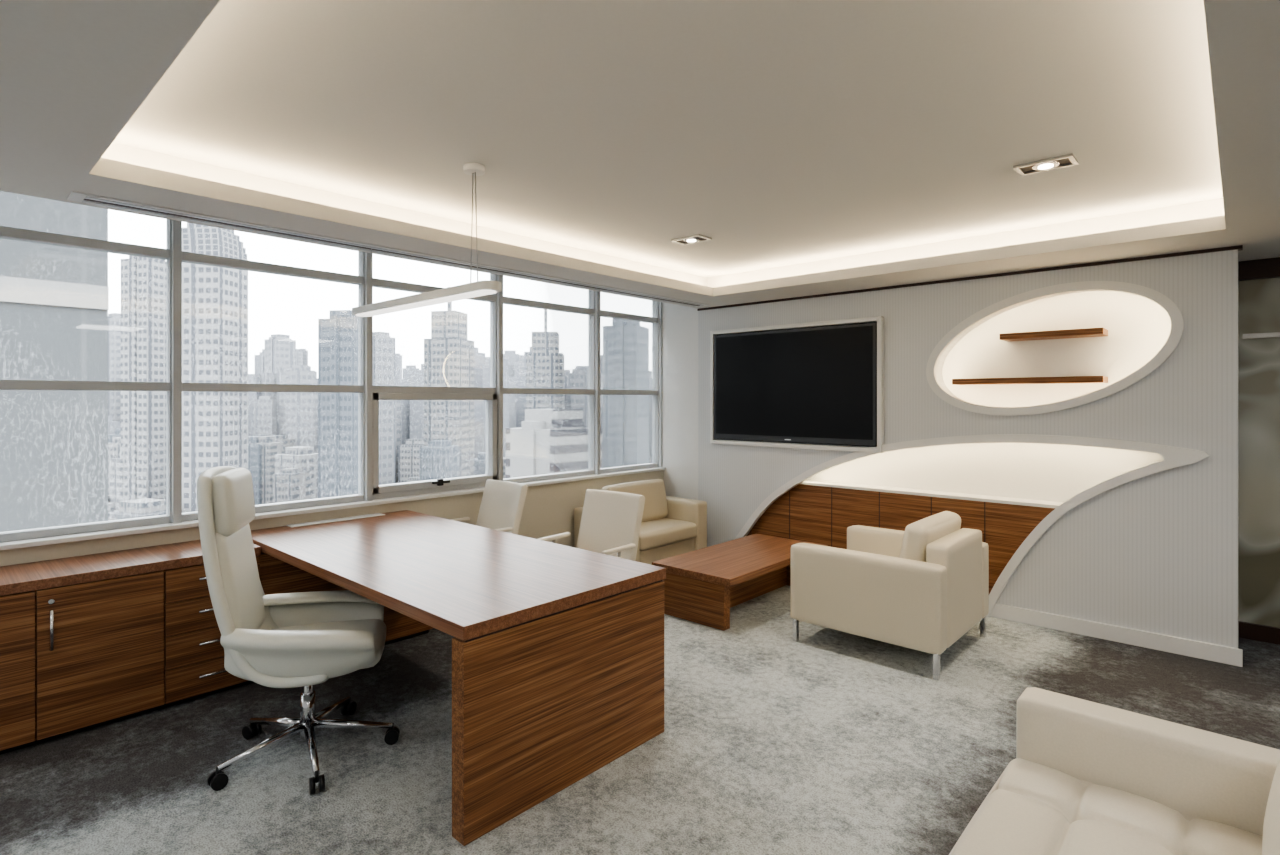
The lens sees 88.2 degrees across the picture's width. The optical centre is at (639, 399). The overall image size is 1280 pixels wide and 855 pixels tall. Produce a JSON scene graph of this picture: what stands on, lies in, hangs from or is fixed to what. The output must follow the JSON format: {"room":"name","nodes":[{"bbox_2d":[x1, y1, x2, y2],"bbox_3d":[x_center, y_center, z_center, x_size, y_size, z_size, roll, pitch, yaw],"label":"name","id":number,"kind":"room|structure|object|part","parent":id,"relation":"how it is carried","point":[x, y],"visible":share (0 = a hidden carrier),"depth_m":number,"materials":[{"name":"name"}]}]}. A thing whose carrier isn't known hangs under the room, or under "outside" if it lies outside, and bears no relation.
{"room":"office","nodes":[
{"label":"office","id":0,"kind":"room"},
{"bbox_2d":[0,0,219,173],"bbox_3d":[-1.997,-0.938,0.375,3.325,0.075,3.060,0,0,42],"label":"soffit","id":1,"kind":"structure","parent":0,"point":[74,73],"depth_m":1.78,"materials":[{"name":"paint"}]},
{"bbox_2d":[0,470,662,565],"bbox_3d":[-2.377,1.135,4.100,0.200,0.830,8.050,0,0,42],"label":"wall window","id":2,"kind":"structure","parent":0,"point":[548,510],"depth_m":4.92,"materials":[{"name":"beige paint"}]},
{"bbox_2d":[0,190,695,307],"bbox_3d":[-2.033,-1.010,3.617,0.020,0.220,7.800,0,0,42],"label":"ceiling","id":3,"kind":"structure","parent":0,"point":[0,190],"depth_m":3.66,"materials":[{"name":"paint"}]},
{"bbox_2d":[0,156,744,307],"bbox_3d":[-1.826,-0.938,3.428,0.540,0.075,7.800,0,0,42],"label":"soffit","id":4,"kind":"structure","parent":0,"point":[109,178],"depth_m":3.33,"materials":[{"name":"white paint"}]},
{"bbox_2d":[101,143,706,285],"bbox_3d":[-0.973,-1.048,4.348,0.040,0.145,4.670,0,0,42],"label":"cove","id":5,"kind":"object","parent":4,"relation":"attached to","point":[117,152],"visible":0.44,"depth_m":3.65,"materials":[{"name":"white paint"}]},
{"bbox_2d":[0,585,1279,854],"bbox_3d":[0.458,1.600,1.985,7.200,0.100,8.750,0,0,42],"label":"floor","id":6,"kind":"structure","parent":0,"point":[828,741],"depth_m":2.89,"materials":[{"name":"carpet"}]},
{"bbox_2d":[0,540,432,754],"bbox_3d":[-3.064,1.175,2.825,0.486,0.750,4.640,0,0,42],"label":"credenza","id":7,"kind":"object","parent":6,"relation":"on","point":[90,641],"visible":0.72,"depth_m":3.14,"materials":[{"name":"brown wood"}]},
{"bbox_3d":[-2.852,1.183,2.764,0.020,0.665,0.470,0,0,42],"label":"door","id":8,"kind":"part","parent":7,"relation":"part of","materials":[{"name":"brown wood"}]},
{"bbox_3d":[-2.632,1.030,2.953,0.015,0.180,0.015,0,0,42],"label":"door handle","id":9,"kind":"part","parent":7,"relation":"part of","materials":[{"name":"silver metal"}]},
{"bbox_3d":[-2.531,1.183,3.115,0.020,0.665,0.469,0,0,42],"label":"door","id":10,"kind":"part","parent":7,"relation":"part of","materials":[{"name":"brown wood"}]},
{"bbox_3d":[-2.225,1.101,3.451,0.020,0.163,0.428,0,0,42],"label":"drawer","id":11,"kind":"part","parent":7,"relation":"part of","materials":[{"name":"brown wood"}]},
{"bbox_3d":[-2.225,1.267,3.451,0.020,0.163,0.428,0,0,42],"label":"drawer","id":12,"kind":"part","parent":7,"relation":"part of","materials":[{"name":"brown wood"}]},
{"bbox_3d":[-2.202,1.082,3.419,0.015,0.015,0.140,0,0,42],"label":"drawer handle","id":13,"kind":"part","parent":7,"relation":"part of","materials":[{"name":"silver metal"}]},
{"bbox_3d":[-2.225,1.433,3.451,0.020,0.163,0.428,0,0,42],"label":"drawer","id":14,"kind":"part","parent":7,"relation":"part of","materials":[{"name":"brown wood"}]},
{"bbox_3d":[-2.202,1.248,3.419,0.015,0.015,0.140,0,0,42],"label":"drawer handle","id":15,"kind":"part","parent":7,"relation":"part of","materials":[{"name":"silver metal"}]},
{"bbox_3d":[-2.225,0.934,3.451,0.020,0.163,0.428,0,0,42],"label":"drawer","id":16,"kind":"part","parent":7,"relation":"part of","materials":[{"name":"brown wood"}]},
{"bbox_3d":[-2.202,1.415,3.419,0.015,0.015,0.140,0,0,42],"label":"drawer handle","id":17,"kind":"part","parent":7,"relation":"part of","materials":[{"name":"silver metal"}]},
{"bbox_2d":[197,466,399,794],"bbox_3d":[-1.461,0.919,2.884,0.770,1.262,0.721,0,0,-27],"label":"office chair","id":18,"kind":"object","parent":6,"relation":"on","point":[305,640],"visible":0.99,"depth_m":2.69,"materials":[{"name":"white leather"}]},
{"bbox_3d":[-1.582,1.450,2.765,0.042,0.042,0.334,0,9,40],"label":"arm","id":19,"kind":"part","parent":18,"relation":"part of","materials":[{"name":"silver metal"}]},
{"bbox_3d":[-1.634,1.450,2.976,0.334,0.042,0.042,-9,-3,22],"label":"arm","id":20,"kind":"part","parent":18,"relation":"part of","materials":[{"name":"silver metal"}]},
{"bbox_3d":[-1.365,1.450,2.749,0.042,0.042,0.334,0,9,-32],"label":"arm","id":21,"kind":"part","parent":18,"relation":"part of","materials":[{"name":"silver metal"}]},
{"bbox_3d":[-1.278,1.488,2.609,0.014,0.045,0.013,0,0,-18],"label":"caster stem","id":22,"kind":"part","parent":18,"relation":"part of","materials":[{"name":"black plastic"}]},
{"bbox_2d":[272,619,385,668],"bbox_3d":[-1.415,1.095,2.922,0.536,0.130,0.436,0,0,-18],"label":"seat cushion","id":23,"kind":"object","parent":18,"relation":"on","point":[376,626],"depth_m":3.01,"materials":[{"name":"leather"}]},
{"bbox_3d":[-1.450,1.450,3.091,0.042,0.042,0.334,0,-9,4],"label":"arm","id":24,"kind":"part","parent":18,"relation":"part of","materials":[{"name":"silver metal"}]},
{"bbox_3d":[-1.283,1.450,2.951,0.334,0.042,0.042,9,-2,-14],"label":"arm","id":25,"kind":"part","parent":18,"relation":"part of","materials":[{"name":"silver metal"}]},
{"bbox_2d":[250,510,665,845],"bbox_3d":[-1.137,1.164,3.500,2.420,0.772,1.085,0,0,42],"label":"executive desk","id":26,"kind":"object","parent":6,"relation":"on","point":[558,649],"visible":0.95,"depth_m":2.73,"materials":[{"name":"brown wood"}]},
{"bbox_3d":[-0.277,1.198,2.714,0.080,0.705,1.075,0,0,42],"label":"panel","id":27,"kind":"part","parent":26,"relation":"part of","materials":[{"name":"brown wood"}]},
{"bbox_2d":[450,479,526,534],"bbox_3d":[-1.195,1.080,4.726,0.600,0.939,0.651,0,0,44],"label":"chair","id":28,"kind":"object","parent":6,"relation":"on","point":[502,503],"visible":0.29,"depth_m":4.89,"materials":[{"name":"beige leather"}]},
{"bbox_2d":[538,489,644,560],"bbox_3d":[-0.343,1.080,4.165,0.600,0.939,0.652,0,0,38],"label":"chair","id":29,"kind":"object","parent":6,"relation":"on","point":[610,524],"visible":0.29,"depth_m":4.33,"materials":[{"name":"beige leather"}]},
{"bbox_2d":[574,479,706,564],"bbox_3d":[0.030,1.151,6.012,0.679,0.798,1.103,0,0,42],"label":"armchair","id":30,"kind":"object","parent":6,"relation":"on","point":[670,526],"visible":0.56,"depth_m":6.02,"materials":[{"name":"beige leather"}]},
{"bbox_3d":[-0.293,1.180,5.671,0.663,0.468,0.163,0,0,42],"label":"arm","id":31,"kind":"part","parent":30,"relation":"part of","materials":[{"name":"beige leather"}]},
{"bbox_2d":[601,479,667,521],"bbox_3d":[-0.039,0.945,6.075,0.170,0.386,0.786,-13,-9,42],"label":"cushion","id":32,"kind":"object","parent":30,"relation":"on","point":[656,502],"depth_m":6.11,"materials":[{"name":"beige leather"}]},
{"bbox_3d":[0.076,1.340,5.971,0.482,0.154,0.782,0,0,42],"label":"seat","id":33,"kind":"part","parent":30,"relation":"part of","materials":[{"name":"beige leather"}]},
{"bbox_2d":[639,518,696,550],"bbox_3d":[0.120,1.200,5.930,0.434,0.176,0.788,0,0,42],"label":"seat cushion","id":34,"kind":"object","parent":30,"relation":"on","point":[656,534],"depth_m":5.84,"materials":[{"name":"beige leather"}]},
{"bbox_3d":[0.341,1.180,6.365,0.663,0.468,0.163,0,0,42],"label":"arm","id":35,"kind":"part","parent":30,"relation":"part of","materials":[{"name":"beige leather"}]},
{"bbox_2d":[652,534,827,630],"bbox_3d":[0.812,1.367,5.109,0.690,0.365,1.400,0,0,42],"label":"coffee table","id":36,"kind":"object","parent":6,"relation":"on","point":[701,586],"visible":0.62,"depth_m":4.75,"materials":[{"name":"brown wood"}]},
{"bbox_3d":[1.344,1.397,5.469,0.250,0.305,0.070,0,0,42],"label":"leg","id":37,"kind":"part","parent":36,"relation":"part of","materials":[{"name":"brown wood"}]},
{"bbox_2d":[790,511,988,680],"bbox_3d":[1.619,1.136,4.291,0.949,0.828,0.953,0,0,42],"label":"armchair","id":38,"kind":"object","parent":6,"relation":"on","point":[922,587],"visible":1,"depth_m":3.92,"materials":[{"name":"beige leather"}]},
{"bbox_3d":[1.003,1.478,4.250,0.030,0.145,0.030,0,0,42],"label":"leg","id":39,"kind":"part","parent":38,"relation":"part of","materials":[{"name":"silver metal"}]},
{"bbox_3d":[1.348,1.170,3.983,0.933,0.488,0.133,0,0,42],"label":"arm","id":40,"kind":"part","parent":38,"relation":"part of","materials":[{"name":"beige leather"}]},
{"bbox_3d":[1.901,1.170,4.588,0.933,0.488,0.133,0,0,42],"label":"arm","id":41,"kind":"part","parent":38,"relation":"part of","materials":[{"name":"beige leather"}]},
{"bbox_2d":[899,511,960,561],"bbox_3d":[1.809,0.930,4.117,0.170,0.416,0.696,13,9,42],"label":"cushion","id":42,"kind":"object","parent":38,"relation":"on","point":[919,538],"depth_m":3.88,"materials":[{"name":"beige leather"}]},
{"bbox_3d":[1.646,1.478,3.663,0.030,0.145,0.030,0,0,42],"label":"leg","id":43,"kind":"part","parent":38,"relation":"part of","materials":[{"name":"silver metal"}]},
{"bbox_3d":[1.920,1.120,4.016,0.133,0.588,0.693,0,0,42],"label":"frame","id":44,"kind":"part","parent":38,"relation":"part of","materials":[{"name":"beige leather"}]},
{"bbox_3d":[2.246,1.478,4.321,0.030,0.145,0.030,0,0,42],"label":"leg","id":45,"kind":"part","parent":38,"relation":"part of","materials":[{"name":"silver metal"}]},
{"bbox_2d":[949,687,1279,854],"bbox_3d":[0.892,1.176,1.122,0.879,0.749,2.003,0,0,42],"label":"tufted sofa","id":46,"kind":"object","parent":6,"relation":"on","point":[1085,777],"visible":1,"depth_m":1.76,"materials":[{"name":"white leather"}]},
{"bbox_2d":[949,758,1262,854],"bbox_3d":[1.099,1.160,1.515,0.654,0.176,0.868,0,0,42],"label":"seat cushion","id":47,"kind":"object","parent":46,"relation":"on","point":[1037,806],"depth_m":1.71,"materials":[{"name":"white leather"}]},
{"bbox_2d":[1262,758,1279,854],"bbox_3d":[1.347,0.950,1.289,0.170,0.296,0.866,13,9,42],"label":"cushion","id":48,"kind":"object","parent":46,"relation":"on","point":[1270,771],"depth_m":1.50,"materials":[{"name":"white leather"}]},
{"bbox_2d":[1239,621,1279,644],"bbox_3d":[4.894,1.500,3.446,2.620,0.100,0.050,0,0,42],"label":"rail","id":49,"kind":"object","parent":6,"relation":"on","point":[1257,632],"visible":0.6,"depth_m":4.24,"materials":[{"name":"brown wood"}]},
{"bbox_2d":[1239,277,1279,627],"bbox_3d":[4.897,0.335,3.450,2.620,2.230,0.010,0,0,42],"label":"pane","id":50,"kind":"object","parent":49,"relation":"on","point":[1259,299],"visible":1,"depth_m":4.26,"materials":[{"name":"clear glass"}]},
{"bbox_3d":[4.611,0.335,3.671,0.060,2.230,0.040,0,0,42],"label":"post","id":51,"kind":"object","parent":49,"relation":"on","visible":0},
{"bbox_2d":[1243,332,1279,338],"bbox_3d":[4.263,-0.415,4.002,0.900,0.030,0.020,0,0,42],"label":"rail","id":52,"kind":"object","parent":51,"relation":"attached to","point":[1273,334],"visible":1,"depth_m":4.24,"materials":[{"name":"metal"}]},
{"bbox_2d":[112,0,1222,277],"bbox_3d":[0.477,-1.170,1.968,7.350,0.100,8.950,0,0,42],"label":"ceiling","id":53,"kind":"structure","parent":0,"point":[779,133],"depth_m":2.57,"materials":[{"name":"white paint"}]},
{"bbox_2d":[67,191,708,306],"bbox_3d":[-0.952,-0.895,4.593,0.160,0.009,4.600,0,0,42],"label":"track","id":54,"kind":"object","parent":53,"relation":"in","point":[74,196],"visible":1,"depth_m":3.68,"materials":[{"name":"white metal"}]},
{"bbox_2d":[352,163,500,316],"bbox_3d":[-1.186,-0.811,3.521,1.420,0.617,0.110,0,0,42],"label":"pendant lamp","id":55,"kind":"object","parent":53,"relation":"hanging from","point":[485,287],"visible":0.98,"depth_m":3.27,"materials":[{"name":"white metal"}]},
{"bbox_2d":[356,290,495,316],"bbox_3d":[-1.186,-0.507,3.521,1.360,0.008,0.080,0,0,42],"label":"diffuser","id":56,"kind":"object","parent":55,"relation":"attached to","point":[452,295],"depth_m":3.44,"materials":[{"name":"white plastic"}]},
{"bbox_2d":[671,234,711,244],"bbox_3d":[0.358,-1.113,4.589,0.240,0.015,0.150,0,0,42],"label":"recessed light","id":57,"kind":"object","parent":53,"relation":"in","point":[696,238],"visible":1,"depth_m":4.57,"materials":[{"name":"metal"}]},
{"bbox_2d":[1013,153,1078,175],"bbox_3d":[1.925,-1.113,3.131,0.240,0.015,0.150,0,0,42],"label":"recessed light","id":58,"kind":"object","parent":53,"relation":"in","point":[1067,160],"visible":1,"depth_m":3.12,"materials":[{"name":"metal"}]},
{"bbox_3d":[1.925,-1.107,3.131,0.064,0.004,0.064,0,0,42],"label":"bulb","id":59,"kind":"part","parent":58,"relation":"part of","materials":[{"name":"white glass"}]},
{"bbox_2d":[662,249,1238,647],"bbox_3d":[2.038,0.215,5.621,4.530,2.670,0.650,0,0,42],"label":"wall","id":60,"kind":"structure","parent":0,"point":[1158,552],"depth_m":4.53,"materials":[{"name":"white paint"}]},
{"bbox_2d":[0,219,362,542],"bbox_3d":[-2.647,-0.212,3.764,0.115,1.815,2.154,0,0,42],"label":"window","id":61,"kind":"structure","parent":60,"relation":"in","point":[176,225],"depth_m":3.72,"materials":[{"name":"metal"}]},
{"bbox_3d":[-3.034,0.675,3.366,0.080,0.040,1.044,0,0,42],"label":"bottom rail","id":62,"kind":"part","parent":61,"relation":"part of","materials":[{"name":"white metal"}]},
{"bbox_3d":[-3.034,-0.825,3.366,0.080,0.050,1.044,0,0,42],"label":"transom rail","id":63,"kind":"part","parent":61,"relation":"part of","materials":[{"name":"grey metal"}]},
{"bbox_3d":[-3.034,-0.075,3.366,0.080,0.050,1.044,0,0,42],"label":"middle rail","id":64,"kind":"part","parent":61,"relation":"part of","materials":[{"name":"grey metal"}]},
{"bbox_3d":[-2.289,0.675,4.182,0.080,0.040,1.054,0,0,42],"label":"bottom rail","id":65,"kind":"part","parent":61,"relation":"part of","materials":[{"name":"white metal"}]},
{"bbox_3d":[-2.289,-0.825,4.182,0.080,0.050,1.054,0,0,42],"label":"transom rail","id":66,"kind":"part","parent":61,"relation":"part of","materials":[{"name":"grey metal"}]},
{"bbox_3d":[-2.289,-0.075,4.182,0.080,0.050,1.054,0,0,42],"label":"middle rail","id":67,"kind":"part","parent":61,"relation":"part of","materials":[{"name":"grey metal"}]},
{"bbox_2d":[0,467,665,550],"bbox_3d":[-2.439,0.708,3.988,0.220,0.025,7.800,0,0,42],"label":"window sill","id":68,"kind":"structure","parent":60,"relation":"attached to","point":[9,545],"depth_m":4.11,"materials":[{"name":"white paint"}]},
{"bbox_2d":[358,251,496,500],"bbox_3d":[-1.549,-0.212,4.958,0.125,1.815,1.090,0,0,42],"label":"window","id":69,"kind":"structure","parent":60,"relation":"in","point":[368,320],"depth_m":4.60,"materials":[{"name":"metal"}]},
{"bbox_3d":[-1.873,0.302,4.622,0.100,0.705,0.045,0,0,42],"label":"sash","id":70,"kind":"part","parent":69,"relation":"part of","materials":[{"name":"grey metal"}]},
{"bbox_3d":[-1.547,0.675,4.994,0.080,0.040,1.034,0,0,42],"label":"bottom rail","id":71,"kind":"part","parent":69,"relation":"part of","materials":[{"name":"white metal"}]},
{"bbox_3d":[-1.547,-0.825,4.994,0.080,0.050,1.034,0,0,42],"label":"transom rail","id":72,"kind":"part","parent":69,"relation":"part of","materials":[{"name":"grey metal"}]},
{"bbox_3d":[-1.547,-0.075,4.994,0.080,0.050,1.034,0,0,42],"label":"middle rail","id":73,"kind":"part","parent":69,"relation":"part of","materials":[{"name":"grey metal"}]},
{"bbox_3d":[-1.540,0.630,4.988,0.100,0.050,1.034,0,0,42],"label":"sash","id":74,"kind":"part","parent":69,"relation":"part of","materials":[{"name":"white metal"}]},
{"bbox_3d":[-1.540,-0.025,4.988,0.100,0.050,1.034,0,0,42],"label":"sash","id":75,"kind":"part","parent":69,"relation":"part of","materials":[{"name":"grey metal"}]},
{"bbox_2d":[437,479,443,485],"bbox_3d":[-1.495,0.615,4.940,0.030,0.050,0.040,0,0,42],"label":"window latch","id":76,"kind":"object","parent":69,"relation":"attached to","point":[441,481],"depth_m":4.93,"materials":[{"name":"black metal"}]},
{"bbox_3d":[-1.490,0.615,4.949,0.025,0.020,0.140,0,0,42],"label":"handle","id":77,"kind":"part","parent":69,"relation":"part of","materials":[{"name":"black metal"}]},
{"bbox_2d":[486,273,593,482],"bbox_3d":[-0.830,-0.212,5.754,0.115,1.815,1.145,0,0,42],"label":"window","id":78,"kind":"structure","parent":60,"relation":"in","point":[499,277],"depth_m":5.36,"materials":[{"name":"metal"}]},
{"bbox_3d":[-1.206,0.302,5.353,0.100,0.705,0.045,0,0,42],"label":"sash","id":79,"kind":"part","parent":78,"relation":"part of","materials":[{"name":"grey metal"}]},
{"bbox_3d":[-0.808,0.675,5.803,0.080,0.040,1.044,0,0,42],"label":"bottom rail","id":80,"kind":"part","parent":78,"relation":"part of","materials":[{"name":"grey metal"}]},
{"bbox_3d":[-0.808,-0.825,5.803,0.080,0.050,1.044,0,0,42],"label":"transom rail","id":81,"kind":"part","parent":78,"relation":"part of","materials":[{"name":"grey metal"}]},
{"bbox_3d":[-0.808,-0.075,5.803,0.080,0.050,1.044,0,0,42],"label":"middle rail","id":82,"kind":"part","parent":78,"relation":"part of","materials":[{"name":"grey metal"}]},
{"bbox_2d":[546,283,591,473],"bbox_3d":[-0.808,-0.210,5.802,0.006,1.740,1.044,0,0,42],"label":"pane","id":83,"kind":"object","parent":78,"relation":"on","point":[572,331],"visible":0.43,"depth_m":6.02,"materials":[{"name":"clear glass"}]},
{"bbox_2d":[591,290,657,474],"bbox_3d":[-0.137,-0.212,6.513,0.115,1.815,0.910,0,0,42],"label":"window","id":84,"kind":"structure","parent":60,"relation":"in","point":[597,294],"depth_m":6.17,"materials":[{"name":"metal"}]},
{"bbox_2d":[601,292,654,468],"bbox_3d":[-0.130,-0.210,6.544,0.006,1.740,0.854,0,0,42],"label":"pane","id":85,"kind":"object","parent":84,"relation":"on","point":[627,346],"visible":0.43,"depth_m":6.56,"materials":[{"name":"clear glass"}]},
{"bbox_3d":[-0.131,0.675,6.545,0.080,0.040,0.854,0,0,42],"label":"bottom rail","id":86,"kind":"part","parent":84,"relation":"part of","materials":[{"name":"grey metal"}]},
{"bbox_3d":[-0.131,-0.825,6.545,0.080,0.050,0.854,0,0,42],"label":"transom rail","id":87,"kind":"part","parent":84,"relation":"part of","materials":[{"name":"grey metal"}]},
{"bbox_3d":[-0.131,-0.075,6.545,0.080,0.050,0.854,0,0,42],"label":"middle rail","id":88,"kind":"part","parent":84,"relation":"part of","materials":[{"name":"grey metal"}]},
{"bbox_2d":[655,301,661,466],"bbox_3d":[0.179,-0.212,6.859,0.115,1.815,0.028,0,0,42],"label":"window frame","id":89,"kind":"structure","parent":60,"relation":"in","point":[660,303],"depth_m":6.84,"materials":[{"name":"metal"}]},
{"bbox_2d":[710,316,883,452],"bbox_3d":[1.309,-0.122,5.812,1.675,1.085,0.050,0,0,42],"label":"television","id":90,"kind":"object","parent":60,"relation":"attached to","point":[824,383],"visible":1,"depth_m":5.71,"materials":[{"name":"black glass"}]},
{"bbox_3d":[0.704,-0.122,6.365,0.035,1.085,0.050,0,0,42],"label":"frame","id":91,"kind":"part","parent":90,"relation":"part of","materials":[{"name":"white paint"}]},
{"bbox_3d":[1.309,-0.647,5.812,1.605,0.035,0.050,0,0,42],"label":"frame","id":92,"kind":"part","parent":90,"relation":"part of","materials":[{"name":"white paint"}]},
{"bbox_3d":[1.309,0.403,5.812,1.605,0.035,0.050,0,0,42],"label":"frame","id":93,"kind":"part","parent":90,"relation":"part of","materials":[{"name":"white paint"}]},
{"bbox_3d":[1.915,-0.122,5.260,0.035,1.085,0.050,0,0,42],"label":"frame","id":94,"kind":"part","parent":90,"relation":"part of","materials":[{"name":"white paint"}]},
{"bbox_3d":[2.107,0.335,5.266,3.950,2.430,0.220,0,0,42],"label":"ribbed panel","id":95,"kind":"part","parent":60,"relation":"part of","materials":[{"name":"paint"}]},
{"bbox_2d":[697,245,1242,310],"bbox_3d":[2.053,-0.890,5.192,3.970,0.020,0.062,0,0,42],"label":"trim","id":96,"kind":"structure","parent":60,"relation":"attached to","point":[1239,247],"depth_m":4.67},
{"bbox_2d":[735,434,1208,616],"bbox_3d":[2.165,0.900,5.186,3.507,1.323,0.261,0,0,42],"label":"wall niche","id":97,"kind":"object","parent":60,"relation":"in","point":[802,509],"depth_m":5.02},
{"bbox_2d":[952,376,1107,384],"bbox_3d":[2.742,-0.136,4.687,0.930,0.042,0.220,0,0,42],"label":"wall shelf","id":98,"kind":"object","parent":60,"relation":"attached to","point":[1074,379],"depth_m":4.59,"materials":[{"name":"brown wood"}]},
{"bbox_2d":[999,327,1107,341],"bbox_3d":[2.861,-0.451,4.579,0.610,0.042,0.220,0,0,42],"label":"wall shelf","id":99,"kind":"object","parent":60,"relation":"attached to","point":[1088,332],"depth_m":4.50,"materials":[{"name":"brown wood"}]},
{"bbox_2d":[926,281,1183,415],"bbox_3d":[2.755,-0.335,4.530,1.509,0.889,0.075,0,0,42],"label":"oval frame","id":100,"kind":"object","parent":60,"relation":"attached to","point":[1177,324],"visible":1,"depth_m":4.41,"materials":[{"name":"white paint"}]},
{"bbox_2d":[990,603,1242,666],"bbox_3d":[3.005,1.500,4.284,1.340,0.100,0.020,0,0,42],"label":"baseboard","id":101,"kind":"structure","parent":60,"relation":"attached to","point":[1161,642],"depth_m":4.20,"materials":[{"name":"white paint"}]},
{"bbox_2d":[713,215,1227,302],"bbox_3d":[2.045,-0.938,4.802,3.325,0.075,0.550,0,0,42],"label":"soffit","id":102,"kind":"object","parent":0,"point":[1210,232],"depth_m":4.32,"materials":[{"name":"white paint"}]},
{"bbox_2d":[707,198,1224,286],"bbox_3d":[2.035,-1.047,4.791,3.805,0.145,0.040,0,0,42],"label":"cove","id":103,"kind":"object","parent":102,"relation":"attached to","point":[1211,208],"depth_m":4.43,"materials":[{"name":"white paint"}]},
{"bbox_2d":[1204,0,1279,261],"bbox_3d":[2.099,-0.938,0.419,2.665,0.075,8.650,0,0,42],"label":"soffit","id":104,"kind":"structure","parent":0,"point":[1243,36],"depth_m":2.08,"materials":[{"name":"paint"}]},
{"bbox_2d":[1238,257,1279,280],"bbox_3d":[4.891,-0.840,3.443,2.620,0.120,0.100,0,0,42],"label":"beam","id":105,"kind":"structure","parent":0,"point":[1269,267],"depth_m":4.22,"materials":[{"name":"black"}]},
{"label":"outside","id":106,"kind":"structure","parent":0,"visible":0},
{"bbox_2d":[0,191,557,531],"bbox_3d":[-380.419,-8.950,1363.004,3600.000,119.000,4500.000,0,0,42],"label":"city skyline","id":107,"kind":"object","parent":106,"point":[68,457],"visible":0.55,"depth_m":203.00,"materials":[{"name":"concrete"}]},
{"bbox_3d":[-300.000,-47.950,380.000,7.200,3.000,7.200,0,0,25],"label":"crown","id":108,"kind":"part","parent":107,"relation":"part of","materials":[{"name":"grey concrete"}]},
{"bbox_3d":[-130.000,-51.810,200.000,8.660,1.760,8.660,0,0,2],"label":"crown","id":109,"kind":"part","parent":107,"relation":"part of","materials":[{"name":"grey concrete"}]},
{"bbox_3d":[-130.000,-50.050,200.000,10.724,1.760,10.724,0,0,2],"label":"crown","id":110,"kind":"part","parent":107,"relation":"part of","materials":[{"name":"grey concrete"}]},
{"bbox_3d":[-130.000,-48.290,200.000,12.124,1.760,12.124,0,0,2],"label":"crown","id":111,"kind":"part","parent":107,"relation":"part of","materials":[{"name":"grey concrete"}]},
{"bbox_3d":[-130.000,-46.530,200.000,13.077,1.760,13.077,0,0,2],"label":"crown","id":112,"kind":"part","parent":107,"relation":"part of","materials":[{"name":"grey concrete"}]},
{"bbox_3d":[-130.000,-44.770,200.000,13.675,1.760,13.675,0,0,2],"label":"crown","id":113,"kind":"part","parent":107,"relation":"part of","materials":[{"name":"grey concrete"}]},
{"bbox_3d":[-130.000,-43.010,200.000,13.964,1.760,13.964,0,0,2],"label":"crown","id":114,"kind":"part","parent":107,"relation":"part of","materials":[{"name":"grey concrete"}]},
{"bbox_3d":[-218.000,-37.950,400.000,7.200,3.000,7.200,0,0,25],"label":"crown","id":115,"kind":"part","parent":107,"relation":"part of","materials":[{"name":"grey concrete"}]},
{"bbox_3d":[-98.000,-27.950,220.000,7.200,3.000,7.200,0,0,8],"label":"crown","id":116,"kind":"part","parent":107,"relation":"part of","materials":[{"name":"grey concrete"}]},
{"bbox_3d":[-118.000,-29.575,300.000,5.400,2.250,5.400,0,0,25],"label":"crown","id":117,"kind":"part","parent":107,"relation":"part of","materials":[{"name":"grey concrete"}]},
{"bbox_3d":[-17.000,3.675,130.000,9.000,3.750,7.200,0,0,42],"label":"crown","id":118,"kind":"part","parent":107,"relation":"part of","materials":[{"name":"white"}]}
]}

